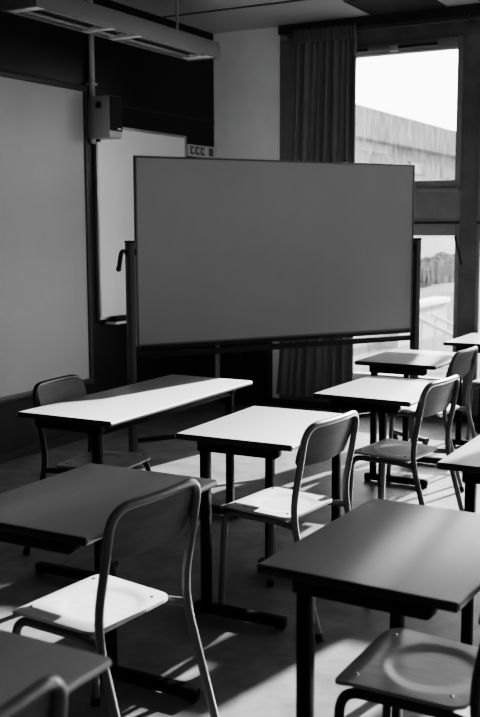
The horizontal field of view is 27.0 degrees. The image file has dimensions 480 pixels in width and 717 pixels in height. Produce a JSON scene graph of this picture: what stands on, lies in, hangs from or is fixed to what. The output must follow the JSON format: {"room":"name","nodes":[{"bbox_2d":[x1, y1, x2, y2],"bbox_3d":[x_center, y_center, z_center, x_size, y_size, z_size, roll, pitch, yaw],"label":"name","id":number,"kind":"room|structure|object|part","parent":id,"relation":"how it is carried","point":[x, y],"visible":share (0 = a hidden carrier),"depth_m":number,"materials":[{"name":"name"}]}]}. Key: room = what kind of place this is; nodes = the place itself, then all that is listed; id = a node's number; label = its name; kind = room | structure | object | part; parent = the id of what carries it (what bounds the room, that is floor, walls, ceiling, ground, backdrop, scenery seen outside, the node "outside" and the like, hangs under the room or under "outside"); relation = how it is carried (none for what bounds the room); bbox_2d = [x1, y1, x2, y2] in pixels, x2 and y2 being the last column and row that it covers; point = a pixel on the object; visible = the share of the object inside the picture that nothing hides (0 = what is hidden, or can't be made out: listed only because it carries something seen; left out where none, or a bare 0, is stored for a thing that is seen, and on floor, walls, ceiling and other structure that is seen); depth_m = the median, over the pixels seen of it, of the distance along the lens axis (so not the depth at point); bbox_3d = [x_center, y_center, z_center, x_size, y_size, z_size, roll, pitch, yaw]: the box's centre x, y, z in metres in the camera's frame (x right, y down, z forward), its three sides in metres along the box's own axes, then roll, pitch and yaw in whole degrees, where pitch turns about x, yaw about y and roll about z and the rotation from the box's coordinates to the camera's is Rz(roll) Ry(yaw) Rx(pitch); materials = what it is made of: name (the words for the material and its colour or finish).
{"room":"classroom","nodes":[
{"label":"classroom","id":0,"kind":"room"},
{"bbox_2d":[0,0,215,452],"bbox_3d":[-2.781,-0.661,4.675,0.150,3.280,10.750,4,9,29],"label":"wall","id":1,"kind":"structure","parent":0,"point":[143,78],"depth_m":7.76,"materials":[{"name":"paint"}]},
{"bbox_2d":[0,432,87,463],"bbox_3d":[-2.769,0.951,4.728,0.015,0.070,10.480,4,9,29],"label":"baseboard","id":2,"kind":"structure","parent":1,"relation":"attached to","point":[24,451],"depth_m":7.10,"materials":[{"name":"black"}]},
{"bbox_2d":[0,69,93,403],"bbox_3d":[-2.056,-0.680,5.795,0.035,2.200,3.840,4,9,29],"label":"whiteboard","id":3,"kind":"object","parent":1,"relation":"attached to","point":[46,307],"visible":1,"depth_m":6.99,"materials":[{"name":"grey"}]},
{"bbox_2d":[86,0,96,143],"bbox_3d":[-1.091,-2.128,7.341,0.056,1.080,0.070,4,9,29],"label":"conduit pipe","id":4,"kind":"object","parent":1,"relation":"attached to","point":[91,63],"visible":0.51,"depth_m":7.32,"materials":[{"name":"grey metal"}]},
{"bbox_2d":[88,95,121,141],"bbox_3d":[-1.002,-1.764,7.373,0.226,0.320,0.161,4,9,29],"label":"wall speaker","id":5,"kind":"object","parent":1,"relation":"attached to","point":[105,111],"visible":0.91,"depth_m":7.31,"materials":[{"name":"grey plastic"}]},
{"bbox_2d":[109,96,121,131],"bbox_3d":[-0.908,-1.790,7.320,0.009,0.245,0.145,4,9,29],"label":"grille","id":6,"kind":"object","parent":5,"relation":"attached to","point":[115,103],"depth_m":7.31,"materials":[{"name":"black"}]},
{"bbox_2d":[93,127,186,324],"bbox_3d":[-0.732,-1.073,8.059,0.120,1.510,1.270,4,9,29],"label":"whiteboard","id":7,"kind":"object","parent":1,"relation":"attached to","point":[113,158],"visible":0.47,"depth_m":7.74,"materials":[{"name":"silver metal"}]},
{"bbox_2d":[105,320,125,324],"bbox_3d":[-0.749,-0.329,8.110,0.110,0.020,1.000,4,9,29],"label":"tray","id":8,"kind":"object","parent":7,"relation":"on","point":[107,322],"depth_m":7.69,"materials":[{"name":"grey metal"}]},
{"bbox_2d":[109,315,125,321],"bbox_3d":[-0.942,-0.311,7.748,0.060,0.040,0.160,4,9,29],"label":"eraser","id":9,"kind":"object","parent":7,"relation":"on","point":[117,318],"visible":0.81,"depth_m":7.69,"materials":[{"name":"black"}]},
{"bbox_2d":[122,105,213,122],"bbox_3d":[-2.780,-1.509,4.410,0.006,0.020,10.488,4,9,29],"label":"trim","id":10,"kind":"structure","parent":1,"relation":"attached to","point":[123,106],"depth_m":8.27,"materials":[{"name":"grey"}]},
{"bbox_2d":[187,144,215,157],"bbox_3d":[-0.337,-1.813,8.760,0.044,0.100,0.470,4,9,29],"label":"strip","id":11,"kind":"object","parent":1,"relation":"attached to","point":[192,150],"visible":0.97,"depth_m":8.72,"materials":[{"name":"grey plastic"}]},
{"bbox_2d":[190,146,194,153],"bbox_3d":[-0.410,-1.792,8.602,0.012,0.070,0.060,4,9,29],"label":"socket","id":12,"kind":"object","parent":11,"relation":"attached to","point":[192,148],"depth_m":8.59,"materials":[{"name":"grey plastic"}]},
{"bbox_2d":[196,147,199,154],"bbox_3d":[-0.368,-1.802,8.675,0.012,0.070,0.060,4,9,29],"label":"socket","id":13,"kind":"object","parent":11,"relation":"attached to","point":[197,148],"depth_m":8.67,"materials":[{"name":"grey plastic"}]},
{"bbox_2d":[201,147,204,155],"bbox_3d":[-0.327,-1.811,8.749,0.012,0.070,0.060,4,9,29],"label":"socket","id":14,"kind":"object","parent":11,"relation":"attached to","point":[202,148],"depth_m":8.74,"materials":[{"name":"grey plastic"}]},
{"bbox_2d":[209,148,213,156],"bbox_3d":[-0.257,-1.828,8.875,0.012,0.070,0.070,4,9,29],"label":"switch","id":15,"kind":"object","parent":11,"relation":"attached to","point":[211,150],"depth_m":8.87,"materials":[{"name":"grey plastic"}]},
{"bbox_2d":[0,400,479,716],"bbox_3d":[1.463,1.307,2.557,9.750,0.100,10.750,4,9,29],"label":"floor","id":16,"kind":"structure","parent":0,"point":[251,666],"depth_m":4.33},
{"bbox_2d":[0,674,67,716],"bbox_3d":[-0.554,0.955,1.679,0.522,0.849,0.451,4,9,29],"label":"chair","id":17,"kind":"object","parent":16,"relation":"on","point":[47,696],"visible":1,"depth_m":1.66,"materials":[{"name":"grey metal"}]},
{"bbox_3d":[-0.419,0.645,1.562,0.069,0.170,0.400,4,9,29],"label":"backrest","id":18,"kind":"part","parent":17,"relation":"part of","materials":[{"name":"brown wood"}]},
{"bbox_2d":[0,630,111,704],"bbox_3d":[-0.645,0.980,1.807,0.525,0.760,0.706,4,9,29],"label":"school desk","id":19,"kind":"object","parent":16,"relation":"on","point":[24,660],"visible":0.68,"depth_m":1.91,"materials":[{"name":"grey"}]},
{"bbox_2d":[23,374,150,566],"bbox_3d":[-0.740,0.527,4.934,0.522,0.849,0.451,3,8,24],"label":"chair","id":20,"kind":"object","parent":16,"relation":"on","point":[66,387],"visible":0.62,"depth_m":4.90,"materials":[{"name":"grey"}]},
{"bbox_3d":[-0.995,0.752,4.851,0.143,0.427,0.027,3,8,21],"label":"leg","id":21,"kind":"part","parent":20,"relation":"part of","materials":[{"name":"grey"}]},
{"bbox_3d":[-0.717,0.519,4.922,0.306,0.027,0.432,3,8,24],"label":"seat frame","id":22,"kind":"part","parent":20,"relation":"part of","materials":[{"name":"grey metal"}]},
{"bbox_3d":[-0.885,0.310,4.970,0.097,0.427,0.434,3,8,24],"label":"frame","id":23,"kind":"part","parent":20,"relation":"part of","materials":[{"name":"grey metal"}]},
{"bbox_3d":[-0.883,0.200,4.955,0.069,0.170,0.400,3,8,24],"label":"backrest","id":24,"kind":"part","parent":20,"relation":"part of","materials":[{"name":"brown wood"}]},
{"bbox_3d":[-0.668,0.503,4.898,0.340,0.024,0.388,3,8,24],"label":"seat","id":25,"kind":"part","parent":20,"relation":"part of","materials":[{"name":"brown wood"}]},
{"bbox_3d":[-0.553,0.709,5.074,0.270,0.444,0.037,3,8,24],"label":"leg","id":26,"kind":"part","parent":20,"relation":"part of","materials":[{"name":"grey metal"}]},
{"bbox_2d":[0,463,216,702],"bbox_3d":[-0.470,0.801,3.157,0.525,0.760,0.706,4,9,28],"label":"school desk","id":27,"kind":"object","parent":16,"relation":"on","point":[66,511],"visible":0.75,"depth_m":3.10,"materials":[{"name":"grey"}]},
{"bbox_3d":[-0.457,0.765,3.490,0.035,0.655,0.038,4,9,28],"label":"leg","id":28,"kind":"part","parent":27,"relation":"part of","materials":[{"name":"black metal"}]},
{"bbox_2d":[12,478,218,716],"bbox_3d":[-0.381,0.780,3.007,0.522,0.849,0.451,5,9,33],"label":"chair","id":29,"kind":"object","parent":16,"relation":"on","point":[82,611],"visible":0.98,"depth_m":2.94,"materials":[{"name":"grey"}]},
{"bbox_3d":[-0.582,0.989,2.950,0.270,0.444,0.037,5,9,33],"label":"leg","id":30,"kind":"part","parent":29,"relation":"part of","materials":[{"name":"grey"}]},
{"bbox_3d":[-0.448,0.746,3.046,0.340,0.024,0.388,5,9,33],"label":"seat","id":31,"kind":"part","parent":29,"relation":"part of","materials":[{"name":"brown wood"}]},
{"bbox_3d":[-0.384,0.949,3.250,0.270,0.444,0.037,5,9,33],"label":"leg","id":32,"kind":"part","parent":29,"relation":"part of","materials":[{"name":"grey metal"}]},
{"bbox_3d":[-0.336,1.025,2.762,0.143,0.427,0.027,5,9,35],"label":"leg","id":33,"kind":"part","parent":29,"relation":"part of","materials":[{"name":"grey metal"}]},
{"bbox_3d":[-0.402,0.769,3.020,0.306,0.027,0.432,5,9,33],"label":"seat frame","id":34,"kind":"part","parent":29,"relation":"part of","materials":[{"name":"grey metal"}]},
{"bbox_3d":[-0.252,0.471,2.881,0.069,0.170,0.400,5,9,33],"label":"backrest","id":35,"kind":"part","parent":29,"relation":"part of","materials":[{"name":"grey wood"}]},
{"bbox_3d":[-0.249,0.581,2.894,0.097,0.427,0.434,5,9,33],"label":"frame","id":36,"kind":"part","parent":29,"relation":"part of","materials":[{"name":"grey"}]},
{"bbox_3d":[-0.111,0.979,3.105,0.143,0.427,0.027,4,9,30],"label":"leg","id":37,"kind":"part","parent":29,"relation":"part of","materials":[{"name":"grey metal"}]},
{"bbox_2d":[17,374,252,579],"bbox_3d":[-0.469,0.556,5.017,0.525,0.760,1.306,4,9,28],"label":"desk","id":38,"kind":"object","parent":16,"relation":"on","point":[98,414],"visible":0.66,"depth_m":4.71,"materials":[{"name":"laminate"}]},
{"bbox_3d":[-0.625,0.642,4.426,0.035,0.655,0.038,4,9,28],"label":"leg","id":39,"kind":"part","parent":38,"relation":"part of","materials":[{"name":"black metal"}]},
{"bbox_3d":[-0.341,0.240,4.905,0.035,0.055,1.200,4,9,28],"label":"rail","id":40,"kind":"part","parent":38,"relation":"part of","materials":[{"name":"black metal"}]},
{"bbox_3d":[-0.055,0.503,5.472,0.035,0.655,0.038,4,9,28],"label":"leg","id":41,"kind":"part","parent":38,"relation":"part of","materials":[{"name":"black metal"}]},
{"bbox_2d":[175,406,342,630],"bbox_3d":[0.131,0.652,4.278,0.525,0.760,0.706,4,8,27],"label":"school desk","id":42,"kind":"object","parent":16,"relation":"on","point":[254,431],"visible":0.63,"depth_m":4.07,"materials":[{"name":"laminate"}]},
{"bbox_3d":[-0.139,0.686,4.082,0.035,0.655,0.038,4,8,27],"label":"leg","id":43,"kind":"part","parent":42,"relation":"part of","materials":[{"name":"black metal"}]},
{"bbox_3d":[0.138,0.616,4.610,0.035,0.655,0.038,4,8,27],"label":"leg","id":44,"kind":"part","parent":42,"relation":"part of","materials":[{"name":"black metal"}]},
{"bbox_2d":[116,155,428,468],"bbox_3d":[0.234,-0.277,6.557,2.284,2.006,0.407,-4,9,-28],"label":"whiteboard","id":45,"kind":"object","parent":16,"relation":"on","point":[223,251],"visible":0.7,"depth_m":6.42,"materials":[{"name":"ceramic"}]},
{"bbox_3d":[-0.698,-0.583,5.936,0.031,0.132,0.111,4,8,28],"label":"clamp lever","id":46,"kind":"part","parent":45,"relation":"part of","materials":[{"name":"black plastic"}]},
{"bbox_3d":[-0.657,0.005,6.067,0.040,1.400,0.060,-4,9,-28],"label":"post","id":47,"kind":"part","parent":45,"relation":"part of","materials":[{"name":"grey metal"}]},
{"bbox_2d":[138,330,409,350],"bbox_3d":[0.287,-0.128,6.569,2.040,0.022,0.050,-4,9,-28],"label":"tray","id":48,"kind":"object","parent":45,"relation":"on","point":[155,345],"depth_m":6.50,"materials":[{"name":"black plastic"}]},
{"bbox_3d":[0.287,-0.704,6.488,2.080,1.142,0.028,-4,9,-28],"label":"frame","id":49,"kind":"part","parent":45,"relation":"part of","materials":[{"name":"grey metal"}]},
{"bbox_3d":[1.236,-0.134,7.078,0.040,1.400,0.060,-4,9,-28],"label":"post","id":50,"kind":"part","parent":45,"relation":"part of","materials":[{"name":"grey metal"}]},
{"bbox_2d":[218,410,369,642],"bbox_3d":[0.226,0.632,4.110,0.522,0.849,0.451,5,9,35],"label":"chair","id":51,"kind":"object","parent":16,"relation":"on","point":[322,440],"visible":0.97,"depth_m":4.06,"materials":[{"name":"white wood"}]},
{"bbox_3d":[0.022,0.841,4.059,0.270,0.444,0.037,5,9,35],"label":"leg","id":52,"kind":"part","parent":51,"relation":"part of","materials":[{"name":"grey"}]},
{"bbox_3d":[0.230,0.801,4.353,0.270,0.444,0.037,5,9,35],"label":"leg","id":53,"kind":"part","parent":51,"relation":"part of","materials":[{"name":"grey"}]},
{"bbox_3d":[0.161,0.598,4.152,0.340,0.024,0.388,5,9,35],"label":"seat","id":54,"kind":"part","parent":51,"relation":"part of","materials":[{"name":"white wood"}]},
{"bbox_3d":[0.205,0.621,4.123,0.306,0.027,0.432,5,9,35],"label":"seat frame","id":55,"kind":"part","parent":51,"relation":"part of","materials":[{"name":"grey"}]},
{"bbox_3d":[0.262,0.878,3.863,0.143,0.427,0.027,6,9,37],"label":"leg","id":56,"kind":"part","parent":51,"relation":"part of","materials":[{"name":"grey"}]},
{"bbox_3d":[0.352,0.324,3.980,0.069,0.170,0.400,5,9,35],"label":"backrest","id":57,"kind":"part","parent":51,"relation":"part of","materials":[{"name":"grey wood"}]},
{"bbox_3d":[0.355,0.435,3.992,0.097,0.427,0.434,5,9,35],"label":"frame","id":58,"kind":"part","parent":51,"relation":"part of","materials":[{"name":"grey metal"}]},
{"bbox_3d":[0.499,0.833,4.198,0.143,0.427,0.027,5,9,32],"label":"leg","id":59,"kind":"part","parent":51,"relation":"part of","materials":[{"name":"grey metal"}]},
{"bbox_2d":[255,498,479,716],"bbox_3d":[0.445,0.860,2.688,0.525,0.760,0.706,4,9,31],"label":"school desk","id":60,"kind":"object","parent":16,"relation":"on","point":[400,559],"visible":0.99,"depth_m":2.48,"materials":[{"name":"grey"}]},
{"bbox_3d":[0.164,0.892,2.510,0.035,0.655,0.038,4,9,31],"label":"leg","id":61,"kind":"part","parent":60,"relation":"part of","materials":[{"name":"black metal"}]},
{"bbox_3d":[0.474,0.824,3.019,0.035,0.655,0.038,4,9,31],"label":"leg","id":62,"kind":"part","parent":60,"relation":"part of","materials":[{"name":"black metal"}]},
{"bbox_2d":[312,375,435,521],"bbox_3d":[0.764,0.527,5.211,0.525,0.760,0.706,4,9,30],"label":"school desk","id":63,"kind":"object","parent":16,"relation":"on","point":[384,395],"visible":0.43,"depth_m":5.02,"materials":[{"name":"grey laminate"}]},
{"bbox_3d":[0.484,0.559,5.031,0.035,0.655,0.038,4,9,30],"label":"leg","id":64,"kind":"part","parent":63,"relation":"part of","materials":[{"name":"black metal"}]},
{"bbox_3d":[0.790,0.490,5.543,0.035,0.655,0.038,4,9,30],"label":"leg","id":65,"kind":"part","parent":63,"relation":"part of","materials":[{"name":"black metal"}]},
{"bbox_2d":[354,349,455,487],"bbox_3d":[1.107,0.366,6.422,0.525,0.760,0.706,4,9,29],"label":"school desk","id":66,"kind":"object","parent":16,"relation":"on","point":[405,362],"visible":0.69,"depth_m":6.21,"materials":[{"name":"grey laminate"}]},
{"bbox_3d":[0.833,0.400,6.233,0.035,0.655,0.038,4,9,29],"label":"leg","id":67,"kind":"part","parent":66,"relation":"part of","materials":[{"name":"black metal"}]},
{"bbox_3d":[1.122,0.330,6.754,0.035,0.655,0.038,4,9,29],"label":"leg","id":68,"kind":"part","parent":66,"relation":"part of","materials":[{"name":"black metal"}]},
{"bbox_2d":[349,374,463,510],"bbox_3d":[0.855,0.503,5.079,0.522,0.849,0.451,5,9,35],"label":"chair","id":69,"kind":"object","parent":16,"relation":"on","point":[435,397],"visible":0.96,"depth_m":5.02,"materials":[{"name":"grey"}]},
{"bbox_3d":[0.651,0.711,5.028,0.270,0.444,0.037,5,9,35],"label":"leg","id":70,"kind":"part","parent":69,"relation":"part of","materials":[{"name":"grey metal"}]},
{"bbox_3d":[0.859,0.672,5.322,0.270,0.444,0.037,5,9,35],"label":"leg","id":71,"kind":"part","parent":69,"relation":"part of","materials":[{"name":"grey metal"}]},
{"bbox_3d":[0.790,0.469,5.120,0.340,0.024,0.388,5,9,35],"label":"seat","id":72,"kind":"part","parent":69,"relation":"part of","materials":[{"name":"grey wood"}]},
{"bbox_3d":[0.834,0.492,5.092,0.306,0.027,0.432,5,9,35],"label":"seat frame","id":73,"kind":"part","parent":69,"relation":"part of","materials":[{"name":"grey metal"}]},
{"bbox_3d":[0.891,0.748,4.832,0.143,0.427,0.027,6,9,37],"label":"leg","id":74,"kind":"part","parent":69,"relation":"part of","materials":[{"name":"grey metal"}]},
{"bbox_3d":[0.981,0.194,4.949,0.069,0.170,0.400,5,9,35],"label":"backrest","id":75,"kind":"part","parent":69,"relation":"part of","materials":[{"name":"grey wood"}]},
{"bbox_3d":[0.984,0.305,4.961,0.097,0.427,0.434,5,9,35],"label":"frame","id":76,"kind":"part","parent":69,"relation":"part of","materials":[{"name":"grey metal"}]},
{"bbox_3d":[1.128,0.703,5.167,0.143,0.427,0.027,5,9,32],"label":"leg","id":77,"kind":"part","parent":69,"relation":"part of","materials":[{"name":"grey metal"}]},
{"bbox_2d":[334,616,479,716],"bbox_3d":[0.537,0.835,2.563,0.522,0.849,0.451,4,9,29],"label":"chair","id":78,"kind":"object","parent":16,"relation":"on","point":[402,668],"visible":1,"depth_m":2.53,"materials":[{"name":"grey wood"}]},
{"bbox_3d":[0.343,1.046,2.492,0.270,0.444,0.037,4,9,29],"label":"leg","id":79,"kind":"part","parent":78,"relation":"part of","materials":[{"name":"grey metal"}]},
{"bbox_3d":[0.519,1.004,2.805,0.270,0.444,0.037,4,9,29],"label":"leg","id":80,"kind":"part","parent":78,"relation":"part of","materials":[{"name":"grey metal"}]},
{"bbox_3d":[0.515,0.824,2.574,0.306,0.027,0.432,4,9,29],"label":"seat frame","id":81,"kind":"part","parent":78,"relation":"part of","materials":[{"name":"grey metal"}]},
{"bbox_3d":[0.675,0.635,2.459,0.097,0.427,0.434,4,9,29],"label":"frame","id":82,"kind":"part","parent":78,"relation":"part of","materials":[{"name":"grey metal"}]},
{"bbox_2d":[386,346,477,491],"bbox_3d":[1.236,0.345,6.268,0.522,0.849,0.451,4,9,32],"label":"chair","id":83,"kind":"object","parent":16,"relation":"on","point":[460,363],"visible":0.45,"depth_m":6.19,"materials":[{"name":"grey"}]},
{"bbox_3d":[1.037,0.555,6.207,0.270,0.444,0.037,4,9,32],"label":"leg","id":84,"kind":"part","parent":83,"relation":"part of","materials":[{"name":"grey metal"}]},
{"bbox_3d":[1.229,0.514,6.511,0.270,0.444,0.037,4,9,32],"label":"leg","id":85,"kind":"part","parent":83,"relation":"part of","materials":[{"name":"grey metal"}]},
{"bbox_3d":[1.169,0.311,6.306,0.340,0.024,0.388,4,9,32],"label":"seat","id":86,"kind":"part","parent":83,"relation":"part of","materials":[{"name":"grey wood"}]},
{"bbox_3d":[1.215,0.334,6.280,0.306,0.027,0.432,4,9,32],"label":"seat frame","id":87,"kind":"part","parent":83,"relation":"part of","materials":[{"name":"grey metal"}]},
{"bbox_3d":[1.286,0.590,6.024,0.143,0.427,0.027,5,9,34],"label":"leg","id":88,"kind":"part","parent":83,"relation":"part of","materials":[{"name":"grey metal"}]},
{"bbox_3d":[1.370,0.146,6.157,0.097,0.427,0.434,4,9,32],"label":"frame","id":89,"kind":"part","parent":83,"relation":"part of","materials":[{"name":"grey metal"}]},
{"bbox_3d":[1.367,0.036,6.144,0.069,0.170,0.400,4,9,32],"label":"backrest","id":90,"kind":"part","parent":83,"relation":"part of","materials":[{"name":"grey wood"}]},
{"bbox_3d":[1.506,0.543,6.370,0.143,0.427,0.027,4,9,29],"label":"leg","id":91,"kind":"part","parent":83,"relation":"part of","materials":[{"name":"grey metal"}]},
{"bbox_2d":[436,435,479,644],"bbox_3d":[1.091,0.717,3.757,0.525,0.760,0.706,4,9,29],"label":"school desk","id":92,"kind":"object","parent":16,"relation":"on","point":[466,459],"visible":0.52,"depth_m":3.55,"materials":[{"name":"grey"}]},
{"bbox_3d":[0.816,0.750,3.570,0.035,0.655,0.038,4,9,29],"label":"leg","id":93,"kind":"part","parent":92,"relation":"part of","materials":[{"name":"black metal"}]},
{"bbox_2d":[443,333,479,445],"bbox_3d":[1.859,0.233,7.412,0.525,0.760,0.706,4,9,29],"label":"school desk","id":94,"kind":"object","parent":16,"relation":"on","point":[472,339],"visible":0.69,"depth_m":7.23,"materials":[{"name":"grey metal"}]},
{"bbox_3d":[1.584,0.266,7.224,0.035,0.655,0.038,4,9,29],"label":"leg","id":95,"kind":"part","parent":94,"relation":"part of","materials":[{"name":"black metal"}]},
{"bbox_3d":[1.876,0.197,7.744,0.035,0.655,0.038,4,9,29],"label":"leg","id":96,"kind":"part","parent":94,"relation":"part of","materials":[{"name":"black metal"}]},
{"bbox_2d":[465,378,479,439],"bbox_3d":[1.978,0.199,7.355,0.522,0.849,0.451,4,9,29],"label":"chair","id":97,"kind":"object","parent":16,"relation":"on","point":[473,387],"visible":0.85,"depth_m":7.32,"materials":[{"name":"grey metal"}]},
{"bbox_2d":[111,0,479,33],"bbox_3d":[1.452,-2.044,2.116,9.750,0.100,10.750,4,9,29],"label":"ceiling","id":98,"kind":"structure","parent":0,"point":[274,15],"depth_m":7.92,"materials":[{"name":"grey paint"}]},
{"bbox_2d":[0,0,218,60],"bbox_3d":[-0.781,-2.363,6.667,0.274,0.439,2.084,4,9,29],"label":"hanging lamp","id":99,"kind":"object","parent":98,"relation":"hanging from","point":[83,16],"visible":1,"depth_m":6.49,"materials":[{"name":"grey metal"}]},
{"bbox_2d":[10,7,42,12],"bbox_3d":[-1.251,-2.054,5.853,0.238,0.026,0.090,4,9,29],"label":"tube","id":100,"kind":"object","parent":99,"relation":"attached to","point":[23,9],"depth_m":5.84,"materials":[{"name":"white"}]},
{"bbox_3d":[-0.455,-2.497,7.240,0.020,0.325,0.020,4,9,29],"label":"suspension rod","id":101,"kind":"part","parent":99,"relation":"part of","materials":[{"name":"grey paint"}]},
{"bbox_2d":[183,54,212,59],"bbox_3d":[-0.309,-2.279,7.534,0.238,0.026,0.090,4,9,29],"label":"tube","id":102,"kind":"object","parent":99,"relation":"attached to","point":[189,56],"depth_m":7.52,"materials":[{"name":"white"}]},
{"bbox_2d":[161,0,304,17],"bbox_3d":[0.520,-2.696,7.501,2.650,0.006,0.025,4,9,29],"label":"trim","id":103,"kind":"structure","parent":98,"relation":"attached to","point":[291,0],"depth_m":7.81,"materials":[{"name":"grey"}]},
{"bbox_2d":[343,0,446,15],"bbox_3d":[1.198,-2.720,7.680,0.620,0.010,0.600,4,9,29],"label":"ceiling vent","id":104,"kind":"object","parent":98,"relation":"in","point":[372,7],"visible":1,"depth_m":7.73,"materials":[{"name":"grey metal"}]},
{"bbox_2d":[296,15,479,415],"bbox_3d":[4.052,-0.973,6.861,9.650,3.280,0.250,4,9,29],"label":"wall","id":105,"kind":"structure","parent":0,"point":[470,107],"depth_m":7.94,"materials":[{"name":"black paint"}]},
{"bbox_2d":[213,27,279,397],"bbox_3d":[0.062,-1.259,8.909,0.665,3.220,0.012,4,9,29],"label":"wall","id":106,"kind":"structure","parent":105,"relation":"attached to","point":[246,70],"depth_m":8.76,"materials":[{"name":"paint"}]},
{"bbox_2d":[279,34,295,399],"bbox_3d":[0.419,-1.196,8.713,0.155,3.145,0.020,4,9,29],"label":"trim","id":107,"kind":"structure","parent":105,"relation":"attached to","point":[287,48],"depth_m":8.57,"materials":[{"name":"paint"}]},
{"bbox_2d":[218,398,478,423],"bbox_3d":[3.949,0.636,6.978,9.550,0.060,0.020,4,9,29],"label":"baseboard","id":108,"kind":"structure","parent":105,"relation":"attached to","point":[275,401],"depth_m":8.79,"materials":[{"name":"black"}]},
{"bbox_2d":[278,3,479,34],"bbox_3d":[1.206,-2.736,8.049,1.985,0.075,0.050,4,9,29],"label":"trim","id":109,"kind":"structure","parent":105,"relation":"attached to","point":[473,9],"depth_m":8.02,"materials":[{"name":"grey"}]},
{"bbox_2d":[280,14,479,40],"bbox_3d":[1.256,-2.654,7.990,2.030,0.052,0.122,4,9,29],"label":"rail","id":110,"kind":"object","parent":105,"relation":"attached to","point":[470,18],"visible":0.82,"depth_m":7.88,"materials":[{"name":"grey metal"}]},
{"bbox_2d":[276,23,356,396],"bbox_3d":[0.634,-1.194,8.456,0.730,3.086,0.085,4,9,29],"label":"curtain","id":111,"kind":"object","parent":110,"relation":"hanging from","point":[324,124],"visible":0.56,"depth_m":8.34,"materials":[{"name":"fabric"}]},
{"bbox_2d":[353,35,463,379],"bbox_3d":[1.194,-1.182,8.297,1.383,2.780,0.130,4,9,29],"label":"window","id":112,"kind":"structure","parent":105,"relation":"in","point":[436,202],"depth_m":8.03,"materials":[{"name":"grey"}]},
{"bbox_2d":[357,41,438,53],"bbox_3d":[1.156,-2.514,8.111,0.935,0.040,0.018,4,9,29],"label":"vent","id":113,"kind":"object","parent":112,"relation":"attached to","point":[399,47],"depth_m":8.03,"materials":[{"name":"grey metal"}]},
{"bbox_3d":[1.187,-0.468,8.424,1.335,1.330,0.082,4,9,29],"label":"frame","id":114,"kind":"part","parent":112,"relation":"part of","materials":[{"name":"black metal"}]},
{"bbox_3d":[1.182,-1.985,8.225,1.335,1.170,0.082,4,9,29],"label":"frame","id":115,"kind":"part","parent":112,"relation":"part of","materials":[{"name":"black metal"}]},
{"bbox_3d":[1.188,-1.249,8.327,1.335,0.245,0.070,4,9,29],"label":"spandrel panel","id":116,"kind":"part","parent":112,"relation":"part of","materials":[{"name":"black metal"}]},
{"bbox_3d":[1.747,-0.864,7.984,0.076,0.230,0.046,4,9,29],"label":"handle","id":117,"kind":"part","parent":112,"relation":"part of","materials":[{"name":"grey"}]},
{"bbox_2d":[473,139,479,388],"bbox_3d":[2.818,-1.070,7.401,2.140,2.780,0.130,4,9,29],"label":"window","id":118,"kind":"structure","parent":105,"relation":"in","point":[477,286],"depth_m":7.97,"materials":[{"name":"grey"}]},
{"bbox_3d":[2.833,-0.354,7.517,2.140,1.330,0.082,4,9,29],"label":"frame","id":119,"kind":"part","parent":118,"relation":"part of","materials":[{"name":"black metal"}]},
{"bbox_3d":[2.833,-1.135,7.419,2.140,0.245,0.070,4,9,29],"label":"spandrel panel","id":120,"kind":"part","parent":118,"relation":"part of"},
{"bbox_3d":[2.827,-1.871,7.317,2.140,1.170,0.082,4,9,29],"label":"frame","id":121,"kind":"part","parent":118,"relation":"part of","materials":[{"name":"black metal"}]},
{"label":"outside","id":122,"kind":"structure","parent":0,"visible":0},
{"bbox_2d":[353,282,453,377],"bbox_3d":[22.439,-6.389,60.611,140.000,0.100,111.700,4,9,29],"label":"ground","id":123,"kind":"structure","parent":122,"point":[444,289],"depth_m":13.68,"materials":[{"name":"white concrete"}]},
{"bbox_2d":[355,104,455,257],"bbox_3d":[5.495,-6.253,42.256,12.900,4.500,52.600,4,9,29],"label":"building","id":124,"kind":"structure","parent":123,"relation":"on","point":[381,137],"depth_m":28.09,"materials":[{"name":"grey concrete"}]},
{"bbox_2d":[384,297,450,347],"bbox_3d":[2.530,-0.540,14.265,0.280,0.540,2.200,4,9,29],"label":"wall","id":125,"kind":"structure","parent":123,"relation":"on","point":[436,305],"depth_m":14.44,"materials":[{"name":"grey"}]},
{"bbox_2d":[420,317,452,349],"bbox_3d":[2.844,-0.164,11.312,1.762,0.563,0.050,4,9,29],"label":"handrail","id":126,"kind":"object","parent":123,"relation":"on","point":[422,320],"visible":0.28,"depth_m":11.63,"materials":[{"name":"grey metal"}]},
{"bbox_3d":[2.844,-0.211,11.305,1.762,0.468,0.050,4,9,29],"label":"rail","id":127,"kind":"part","parent":126,"relation":"part of","materials":[{"name":"grey metal"}]},
{"bbox_2d":[420,251,454,287],"bbox_3d":[9.609,-3.483,35.563,1.039,1.023,30.239,4,9,29],"label":"hedge","id":128,"kind":"object","parent":123,"relation":"on","point":[439,268],"visible":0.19,"depth_m":27.60,"materials":[{"name":"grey plant"}]},
{"bbox_2d":[431,313,452,350],"bbox_3d":[3.087,-0.222,11.745,1.762,0.563,0.050,4,9,29],"label":"handrail","id":129,"kind":"object","parent":123,"relation":"on","point":[436,317],"visible":0.61,"depth_m":12.09,"materials":[{"name":"grey metal"}]},
{"bbox_3d":[3.087,-0.269,11.739,1.762,0.468,0.050,4,9,29],"label":"rail","id":130,"kind":"part","parent":129,"relation":"part of","materials":[{"name":"grey metal"}]}
]}

